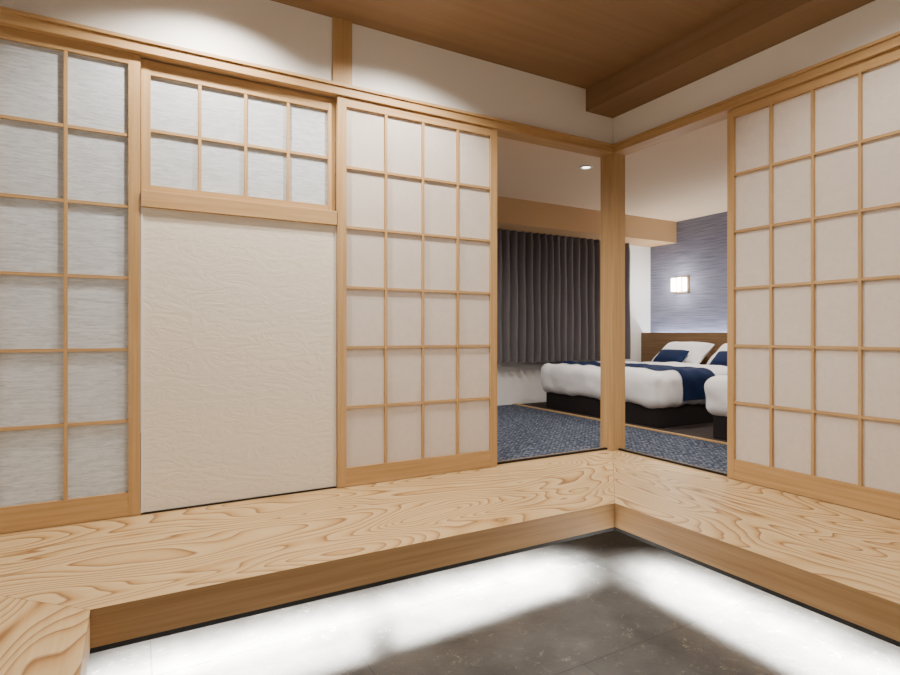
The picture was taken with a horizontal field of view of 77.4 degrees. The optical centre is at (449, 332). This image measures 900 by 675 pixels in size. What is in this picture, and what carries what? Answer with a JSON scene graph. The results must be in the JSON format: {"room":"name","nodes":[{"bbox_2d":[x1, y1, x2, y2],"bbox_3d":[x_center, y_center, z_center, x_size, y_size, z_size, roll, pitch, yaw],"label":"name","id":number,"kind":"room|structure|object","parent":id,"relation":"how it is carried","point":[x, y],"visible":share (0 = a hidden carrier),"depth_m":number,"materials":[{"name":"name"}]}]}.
{"room":"japanese entrance hall","nodes":[
{"label":"japanese entrance hall","id":0,"kind":"room"},
{"bbox_2d":[0,0,612,143],"bbox_3d":[-0.546,-1.420,2.908,3.900,0.330,0.100,0,0,-29],"label":"wall","id":1,"kind":"structure","parent":0,"point":[269,33],"depth_m":2.81,"materials":[{"name":"white paint"}]},
{"bbox_2d":[0,6,624,157],"bbox_3d":[-0.539,-1.228,2.896,3.900,0.055,0.128,0,0,-29],"label":"trim","id":2,"kind":"structure","parent":1,"relation":"attached to","point":[155,51],"depth_m":2.67,"materials":[{"name":"brown wood"}]},
{"bbox_2d":[332,17,351,84],"bbox_3d":[-0.545,-1.420,2.844,0.100,0.330,0.012,0,0,-29],"label":"wall post","id":3,"kind":"object","parent":1,"relation":"attached to","point":[341,29],"visible":0.96,"depth_m":2.84,"materials":[{"name":"brown wood"}]},
{"bbox_2d":[140,193,649,432],"bbox_3d":[-0.363,-0.375,5.648,6.900,2.480,0.100,0,0,-29],"label":"wall","id":4,"kind":"structure","parent":0,"point":[518,383],"depth_m":6.37,"materials":[{"name":"white paint"}]},
{"bbox_2d":[140,63,726,221],"bbox_3d":[0.817,-1.405,3.443,6.800,0.080,4.900,0,0,-29],"label":"ceiling","id":5,"kind":"structure","parent":0,"point":[683,177],"depth_m":4.87,"materials":[{"name":"white paint"}]},
{"bbox_2d":[140,145,675,246],"bbox_3d":[-0.285,-1.235,5.405,6.800,0.260,0.400,0,0,-29],"label":"beam","id":6,"kind":"structure","parent":5,"relation":"attached to","point":[519,215],"depth_m":6.09,"materials":[{"name":"brown wood"}]},
{"bbox_2d":[497,229,630,362],"bbox_3d":[0.858,-0.390,6.142,3.117,1.420,0.100,0,0,-29],"label":"pleated curtain","id":7,"kind":"object","parent":6,"relation":"hanging from","point":[548,286],"visible":0.49,"depth_m":6.27,"materials":[{"name":"fabric"}]},
{"bbox_2d":[579,165,592,169],"bbox_3d":[1.118,-1.361,4.622,0.108,0.008,0.108,0,0,-29],"label":"recessed light","id":8,"kind":"object","parent":5,"relation":"in","point":[584,167],"visible":1,"depth_m":4.62,"materials":[{"name":"white metal"}]},
{"bbox_2d":[140,402,726,509],"bbox_3d":[0.817,0.825,3.443,6.800,0.080,4.900,0,0,-29],"label":"floor","id":9,"kind":"structure","parent":0,"point":[522,432],"depth_m":4.18,"materials":[{"name":"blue carpet"}]},
{"bbox_2d":[513,403,726,444],"bbox_3d":[1.907,0.821,4.055,0.040,0.088,4.900,0,0,-29],"label":"trim","id":10,"kind":"structure","parent":9,"relation":"on","point":[656,430],"depth_m":4.60,"materials":[{"name":"brown wood"}]},
{"bbox_2d":[540,342,726,427],"bbox_3d":[2.138,0.442,5.694,1.933,0.686,1.644,0,0,-29],"label":"double bed","id":11,"kind":"object","parent":9,"relation":"on","point":[668,390],"visible":0.7,"depth_m":4.98,"materials":[{"name":"fabric"}]},
{"bbox_2d":[540,361,726,408],"bbox_3d":[1.948,0.475,5.587,1.496,0.345,1.620,0,0,-29],"label":"duvet","id":12,"kind":"object","parent":11,"relation":"on","point":[654,384],"depth_m":4.90,"materials":[{"name":"white fabric"}]},
{"bbox_2d":[652,349,689,362],"bbox_3d":[2.457,0.265,6.261,0.179,0.164,0.376,0,0,-29],"label":"cushion","id":13,"kind":"object","parent":11,"relation":"on","point":[665,355],"depth_m":6.18,"materials":[{"name":"blue fabric"}]},
{"bbox_2d":[651,342,714,363],"bbox_3d":[2.631,0.240,6.381,0.334,0.283,0.622,0,0,-29],"label":"pillow","id":14,"kind":"object","parent":11,"relation":"on","point":[694,352],"depth_m":6.18,"materials":[{"name":"white fabric"}]},
{"bbox_2d":[706,343,726,364],"bbox_3d":[2.982,0.240,5.753,0.333,0.280,0.617,0,0,-29],"label":"pillow","id":15,"kind":"object","parent":11,"relation":"on","point":[723,348],"depth_m":5.90,"materials":[{"name":"white fabric"}]},
{"bbox_2d":[709,351,726,365],"bbox_3d":[2.809,0.265,5.634,0.179,0.164,0.376,0,0,-29],"label":"cushion","id":16,"kind":"object","parent":11,"relation":"on","point":[720,358],"depth_m":5.67,"materials":[{"name":"blue fabric"}]},
{"bbox_2d":[641,333,726,364],"bbox_3d":[3.705,0.390,5.068,0.168,0.790,4.888,0,0,-29],"label":"headboard","id":17,"kind":"object","parent":9,"relation":"on","point":[652,344],"visible":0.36,"depth_m":6.73,"materials":[{"name":"brown wood"}]},
{"bbox_2d":[704,375,726,439],"bbox_3d":[3.074,0.442,4.039,1.927,0.686,1.542,0,0,-29],"label":"double bed","id":18,"kind":"object","parent":9,"relation":"on","point":[715,387],"visible":0.05,"depth_m":4.13,"materials":[{"name":"fabric"}]},
{"bbox_2d":[704,375,726,415],"bbox_3d":[2.880,0.473,3.935,1.488,0.345,1.533,0,0,-29],"label":"duvet","id":19,"kind":"object","parent":18,"relation":"on","point":[715,388],"depth_m":4.11,"materials":[{"name":"white fabric"}]},
{"bbox_2d":[86,530,899,674],"bbox_3d":[0.463,1.105,1.008,4.000,0.100,4.400,0,0,-29],"label":"floor","id":20,"kind":"structure","parent":0,"point":[614,602],"depth_m":1.99,"materials":[{"name":"stone"}]},
{"bbox_2d":[0,450,899,674],"bbox_3d":[0.462,0.840,1.009,3.796,0.110,4.197,0,0,-29],"label":"platform","id":21,"kind":"object","parent":20,"relation":"on","point":[66,592],"visible":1,"depth_m":2.13,"materials":[{"name":"beige wood"}]},
{"bbox_2d":[0,448,609,535],"bbox_3d":[-0.546,0.810,2.908,3.900,0.050,0.100,0,0,-29],"label":"threshold","id":22,"kind":"object","parent":21,"relation":"on","point":[594,448],"visible":0.11,"depth_m":2.62,"materials":[{"name":"brown wood"}]},
{"bbox_2d":[0,26,139,533],"bbox_3d":[-1.769,-0.208,2.195,0.981,1.980,0.030,0,0,-29],"label":"screen","id":23,"kind":"object","parent":22,"relation":"on","point":[70,110],"visible":1,"depth_m":2.30,"materials":[{"name":"paper"}]},
{"bbox_2d":[141,207,335,514],"bbox_3d":[-0.966,0.120,2.656,0.868,1.330,0.048,0,0,-29],"label":"panel","id":24,"kind":"object","parent":22,"relation":"on","point":[238,314],"visible":1,"depth_m":2.62,"materials":[{"name":"beige embossed paper"}]},
{"bbox_2d":[141,190,336,225],"bbox_3d":[-0.965,-0.580,2.655,0.868,0.070,0.070,0,0,-29],"label":"trim","id":25,"kind":"structure","parent":24,"relation":"on","point":[149,199],"depth_m":2.60,"materials":[{"name":"beige wood"}]},
{"bbox_2d":[141,59,334,210],"bbox_3d":[-0.970,-0.903,2.664,0.866,0.573,0.030,0,0,-29],"label":"transom shoji","id":26,"kind":"object","parent":25,"relation":"on","point":[203,134],"visible":0.88,"depth_m":2.64,"materials":[{"name":"paper"}]},
{"bbox_2d":[336,96,496,487],"bbox_3d":[-0.151,-0.208,3.084,0.967,1.980,0.030,0,0,-29],"label":"screen","id":27,"kind":"object","parent":22,"relation":"on","point":[416,193],"visible":1,"depth_m":3.06,"materials":[{"name":"paper"}]},
{"bbox_2d":[497,447,606,464],"bbox_3d":[0.656,-0.207,3.571,0.914,1.985,0.020,0,0,-29],"label":"trim","id":28,"kind":"structure","parent":22,"relation":"attached to","point":[603,448],"depth_m":3.55,"materials":[{"name":"black metal"}]},
{"bbox_2d":[600,153,624,449],"bbox_3d":[1.107,-0.208,3.823,0.115,1.984,0.115,0,0,-29],"label":"post","id":29,"kind":"object","parent":22,"relation":"on","point":[612,166],"visible":1,"depth_m":3.78,"materials":[{"name":"brown wood"}]},
{"bbox_2d":[89,527,899,653],"bbox_3d":[0.680,0.905,0.651,2.093,0.020,3.360,0,0,-29],"label":"trim","id":30,"kind":"structure","parent":21,"relation":"attached to","point":[285,605],"depth_m":1.94,"materials":[{"name":"black metal"}]},
{"bbox_2d":[614,450,899,519],"bbox_3d":[1.772,0.810,2.660,0.100,0.050,2.599,0,0,-29],"label":"threshold","id":31,"kind":"object","parent":21,"relation":"on","point":[614,450],"visible":0.22,"depth_m":3.12,"materials":[{"name":"brown wood"}]},
{"bbox_2d":[618,448,726,475],"bbox_3d":[1.335,-0.207,3.417,0.020,1.985,0.813,0,0,-29],"label":"trim","id":32,"kind":"structure","parent":31,"relation":"attached to","point":[620,449],"depth_m":3.38,"materials":[{"name":"black metal"}]},
{"bbox_2d":[727,48,899,518],"bbox_3d":[1.726,-0.208,2.669,0.030,1.980,0.870,0,0,-29],"label":"screen","id":33,"kind":"object","parent":31,"relation":"on","point":[813,166],"visible":1,"depth_m":2.66,"materials":[{"name":"paper"}]},
{"bbox_2d":[271,0,749,88],"bbox_3d":[0.463,-1.625,1.008,4.000,0.080,4.400,0,0,-29],"label":"ceiling","id":34,"kind":"structure","parent":0,"point":[579,43],"depth_m":2.89,"materials":[{"name":"brown wood"}]},
{"bbox_2d":[586,0,874,117],"bbox_3d":[2.015,-1.512,1.880,0.240,0.145,4.200,0,0,-29],"label":"soffit beam","id":35,"kind":"structure","parent":34,"relation":"attached to","point":[753,27],"depth_m":2.92,"materials":[{"name":"brown wood"}]},
{"bbox_2d":[650,211,726,332],"bbox_3d":[3.850,-0.375,5.088,0.100,2.480,5.000,0,0,-29],"label":"wall","id":36,"kind":"structure","parent":0,"point":[699,252],"depth_m":6.68,"materials":[{"name":"grey paint"}]},
{"bbox_2d":[671,276,688,293],"bbox_3d":[2.769,-0.585,6.798,0.110,0.200,0.200,0,0,-29],"label":"wall lamp","id":37,"kind":"object","parent":36,"relation":"attached to","point":[678,284],"depth_m":6.75,"materials":[{"name":"white glass"}]},
{"bbox_2d":[613,0,899,143],"bbox_3d":[2.163,-1.420,1.963,0.100,0.330,4.200,0,0,-29],"label":"wall","id":38,"kind":"structure","parent":0,"point":[877,19],"depth_m":2.83,"materials":[{"name":"white paint"}]},
{"bbox_2d":[613,31,899,154],"bbox_3d":[2.156,-1.228,1.947,0.128,0.055,4.180,0,0,-29],"label":"trim","id":39,"kind":"structure","parent":38,"relation":"attached to","point":[717,112],"depth_m":2.91,"materials":[{"name":"brown wood"}]}
]}

